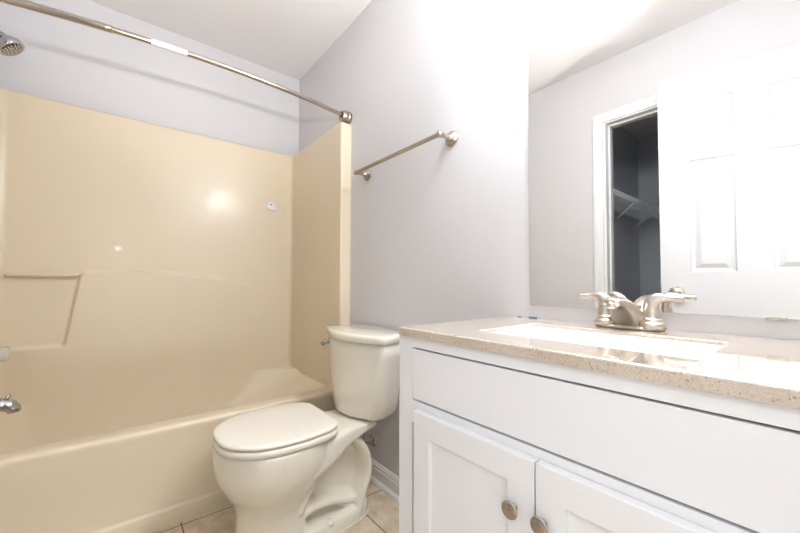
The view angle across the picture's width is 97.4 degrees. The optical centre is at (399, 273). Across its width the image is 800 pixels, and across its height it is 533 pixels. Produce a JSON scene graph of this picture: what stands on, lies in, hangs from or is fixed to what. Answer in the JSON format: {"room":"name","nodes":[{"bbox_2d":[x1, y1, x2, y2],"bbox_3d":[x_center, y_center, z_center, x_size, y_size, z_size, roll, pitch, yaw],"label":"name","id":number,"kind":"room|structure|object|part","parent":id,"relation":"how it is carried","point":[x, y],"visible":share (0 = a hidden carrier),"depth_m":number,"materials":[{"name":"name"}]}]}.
{"room":"bathroom","nodes":[
{"label":"bathroom","id":0,"kind":"room"},
{"bbox_2d":[0,0,299,155],"bbox_3d":[-1.350,-0.197,2.106,1.723,2.440,0.120,1,-2,-39],"label":"wall","id":1,"kind":"structure","parent":0,"point":[61,60],"depth_m":1.98,"materials":[{"name":"paint"}]},
{"bbox_2d":[89,0,371,79],"bbox_3d":[-1.084,-1.490,0.618,3.228,0.060,2.822,1,-2,-39],"label":"ceiling","id":2,"kind":"structure","parent":0,"point":[286,37],"depth_m":1.99,"materials":[{"name":"white paint"}]},
{"bbox_2d":[153,482,398,532],"bbox_3d":[-0.677,0.991,0.033,3.228,0.050,4.142,1,-2,-39],"label":"floor","id":3,"kind":"structure","parent":0,"point":[382,516],"depth_m":1.43,"materials":[{"name":"beige tile"}]},
{"bbox_2d":[0,87,350,532],"bbox_3d":[-1.077,0.085,1.761,1.480,1.858,0.741,1,-2,-39],"label":"shower","id":4,"kind":"object","parent":3,"relation":"on","point":[152,297],"depth_m":1.85,"materials":[{"name":"beige plastic"}]},
{"bbox_3d":[-1.585,0.315,1.347,0.124,0.090,0.090,1,-2,-39],"label":"shower valve handle","id":5,"kind":"part","parent":4,"relation":"part of","materials":[{"name":"beige plastic"}]},
{"bbox_2d":[0,394,20,413],"bbox_3d":[-1.572,0.512,1.353,0.160,0.072,0.054,1,-2,-39],"label":"tub spout","id":6,"kind":"object","parent":4,"relation":"attached to","point":[7,405],"visible":1,"depth_m":1.37,"materials":[{"name":"silver metal"}]},
{"bbox_2d":[0,366,335,532],"bbox_3d":[-1.080,0.816,1.739,1.477,0.395,0.741,1,-2,-39],"label":"tub","id":7,"kind":"object","parent":4,"relation":"in","point":[133,458],"depth_m":1.43,"materials":[{"name":"beige plastic"}]},
{"bbox_2d":[266,202,276,210],"bbox_3d":[-0.864,-0.451,2.368,0.076,0.058,0.023,1,-2,-39],"label":"hook","id":8,"kind":"object","parent":4,"relation":"attached to","point":[271,206],"visible":1,"depth_m":2.37,"materials":[{"name":"white plastic"}]},
{"bbox_2d":[211,324,399,532],"bbox_3d":[-0.361,0.627,1.418,0.714,0.758,0.487,1,-2,-39],"label":"toilet","id":9,"kind":"object","parent":3,"relation":"on","point":[297,467],"visible":1,"depth_m":1.34,"materials":[{"name":"ceramic"}]},
{"bbox_3d":[-0.468,0.588,1.312,0.405,0.023,0.381,1,-2,-39],"label":"seat","id":10,"kind":"part","parent":9,"relation":"part of","materials":[{"name":"plastic"}]},
{"bbox_3d":[-0.468,0.564,1.313,0.403,0.018,0.379,1,-2,-39],"label":"lid","id":11,"kind":"part","parent":9,"relation":"part of","materials":[{"name":"plastic"}]},
{"bbox_3d":[-0.398,0.804,1.373,0.607,0.402,0.391,1,-2,-39],"label":"bowl","id":12,"kind":"part","parent":9,"relation":"part of","materials":[{"name":"ceramic"}]},
{"bbox_3d":[-0.357,0.331,1.705,0.061,0.044,0.031,-1,-2,26],"label":"flush lever","id":13,"kind":"part","parent":9,"relation":"part of","materials":[{"name":"silver metal"}]},
{"bbox_3d":[-0.172,0.270,1.574,0.238,0.034,0.479,1,-2,-39],"label":"tank lid","id":14,"kind":"part","parent":9,"relation":"part of","materials":[{"name":"ceramic"}]},
{"bbox_3d":[-0.170,0.451,1.571,0.220,0.324,0.457,1,-2,-39],"label":"tank","id":15,"kind":"part","parent":9,"relation":"part of","materials":[{"name":"ceramic"}]},
{"bbox_2d":[399,335,799,532],"bbox_3d":[0.387,0.569,0.713,0.494,0.838,0.719,1,-2,-39],"label":"vanity cabinet","id":16,"kind":"object","parent":3,"relation":"on","point":[490,442],"visible":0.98,"depth_m":0.53,"materials":[{"name":"white paint"}]},
{"bbox_3d":[0.129,0.610,0.681,0.018,0.603,0.296,1,-2,-39],"label":"door","id":17,"kind":"part","parent":16,"relation":"part of","materials":[{"name":"white paint"}]},
{"bbox_3d":[0.186,0.394,0.589,0.018,0.030,0.030,1,-2,-39],"label":"knob","id":18,"kind":"part","parent":16,"relation":"part of","materials":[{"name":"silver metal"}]},
{"bbox_3d":[0.219,0.392,0.547,0.018,0.030,0.030,1,-2,-39],"label":"knob","id":19,"kind":"part","parent":16,"relation":"part of","materials":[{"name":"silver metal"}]},
{"bbox_2d":[399,316,799,408],"bbox_3d":[0.404,0.138,0.728,0.466,0.020,0.722,1,-2,-39],"label":"countertop","id":20,"kind":"structure","parent":16,"relation":"on","point":[765,370],"depth_m":0.53,"materials":[{"name":"beige stone"}]},
{"bbox_2d":[492,326,724,358],"bbox_3d":[0.391,0.217,0.718,0.282,0.162,0.432,1,-2,-39],"label":"sink","id":21,"kind":"object","parent":20,"relation":"in","point":[689,350],"visible":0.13,"depth_m":0.78,"materials":[{"name":"white ceramic"}]},
{"bbox_2d":[579,292,684,330],"bbox_3d":[0.542,0.088,0.839,0.163,0.085,0.163,0,-2,6],"label":"faucet","id":22,"kind":"object","parent":20,"relation":"on","point":[613,312],"visible":1,"depth_m":0.80,"materials":[{"name":"silver metal"}]},
{"bbox_3d":[0.503,0.078,0.898,0.039,0.061,0.080,1,-2,-39],"label":"lever","id":23,"kind":"part","parent":22,"relation":"part of","materials":[{"name":"silver metal"}]},
{"bbox_3d":[0.516,0.116,0.881,0.054,0.024,0.054,1,-2,-39],"label":"handle","id":24,"kind":"part","parent":22,"relation":"part of","materials":[{"name":"silver metal"}]},
{"bbox_3d":[0.520,0.091,0.822,0.149,0.075,0.092,1,-2,-39],"label":"spout","id":25,"kind":"part","parent":22,"relation":"part of","materials":[{"name":"silver metal"}]},
{"bbox_3d":[0.547,0.127,0.843,0.054,0.008,0.146,1,-2,-39],"label":"plate","id":26,"kind":"part","parent":22,"relation":"part of","materials":[{"name":"silver metal"}]},
{"bbox_3d":[0.578,0.114,0.805,0.054,0.024,0.054,1,-2,-39],"label":"handle","id":27,"kind":"part","parent":22,"relation":"part of","materials":[{"name":"silver metal"}]},
{"bbox_3d":[0.591,0.075,0.790,0.039,0.061,0.080,1,-2,-39],"label":"lever","id":28,"kind":"part","parent":22,"relation":"part of","materials":[{"name":"silver metal"}]},
{"bbox_3d":[0.317,0.604,0.449,0.018,0.603,0.296,1,-2,-39],"label":"door","id":29,"kind":"part","parent":16,"relation":"part of","materials":[{"name":"white paint"}]},
{"bbox_2d":[299,0,799,476],"bbox_3d":[0.160,-0.210,1.511,0.120,2.440,2.702,1,-2,-39],"label":"wall","id":30,"kind":"structure","parent":0,"point":[440,232],"depth_m":1.43,"materials":[{"name":"paint"}]},
{"bbox_2d":[0,0,351,123],"bbox_3d":[-0.843,-0.889,1.500,1.481,0.072,0.133,1,-2,-39],"label":"shower curtain rod","id":31,"kind":"object","parent":30,"relation":"attached to","point":[345,116],"visible":0.98,"depth_m":1.35,"materials":[{"name":"silver metal"}]},
{"bbox_3d":[-0.834,-0.884,1.488,1.448,0.034,0.104,1,-2,-39],"label":"rod","id":32,"kind":"part","parent":31,"relation":"part of","materials":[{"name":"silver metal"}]},
{"bbox_2d":[363,434,376,446],"bbox_3d":[-0.175,0.740,1.725,0.092,0.240,0.079,1,-2,-39],"label":"shutoff valve","id":33,"kind":"object","parent":30,"relation":"attached to","point":[372,441],"visible":0.3,"depth_m":1.73,"materials":[{"name":"silver metal"}]},
{"bbox_2d":[370,458,398,502],"bbox_3d":[0.030,0.963,1.519,0.024,0.095,1.014,1,-2,-39],"label":"baseboard","id":34,"kind":"structure","parent":30,"relation":"attached to","point":[383,478],"depth_m":1.64,"materials":[{"name":"paint"}]},
{"bbox_2d":[354,130,457,180],"bbox_3d":[-0.014,-0.518,1.575,0.082,0.061,0.653,1,-2,-39],"label":"towel bar","id":35,"kind":"object","parent":30,"relation":"attached to","point":[451,138],"visible":1,"depth_m":1.44,"materials":[{"name":"silver metal"}]},
{"bbox_3d":[-0.200,-0.512,1.805,0.082,0.061,0.061,1,-2,-39],"label":"post","id":36,"kind":"part","parent":35,"relation":"part of","materials":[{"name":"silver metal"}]},
{"bbox_3d":[0.172,-0.524,1.345,0.082,0.061,0.061,1,-2,-39],"label":"post","id":37,"kind":"part","parent":35,"relation":"part of","materials":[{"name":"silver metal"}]},
{"bbox_2d":[528,0,799,321],"bbox_3d":[0.626,-0.359,0.835,0.007,0.911,0.700,1,-2,-39],"label":"wall mirror","id":38,"kind":"object","parent":30,"relation":"attached to","point":[664,135],"visible":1,"depth_m":0.82,"materials":[{"name":"silver mirror"}]},
{"bbox_3d":[-1.088,-0.242,0.505,0.120,2.440,2.702,1,-2,-39],"label":"wall","id":39,"kind":"structure","parent":0,"visible":0},
{"bbox_2d":[0,30,24,55],"bbox_3d":[-1.581,-0.963,1.369,0.165,0.192,0.104,1,-2,-39],"label":"shower fixture","id":40,"kind":"object","parent":39,"relation":"attached to","point":[9,45],"visible":1,"depth_m":1.39,"materials":[{"name":"silver metal"}]}
]}

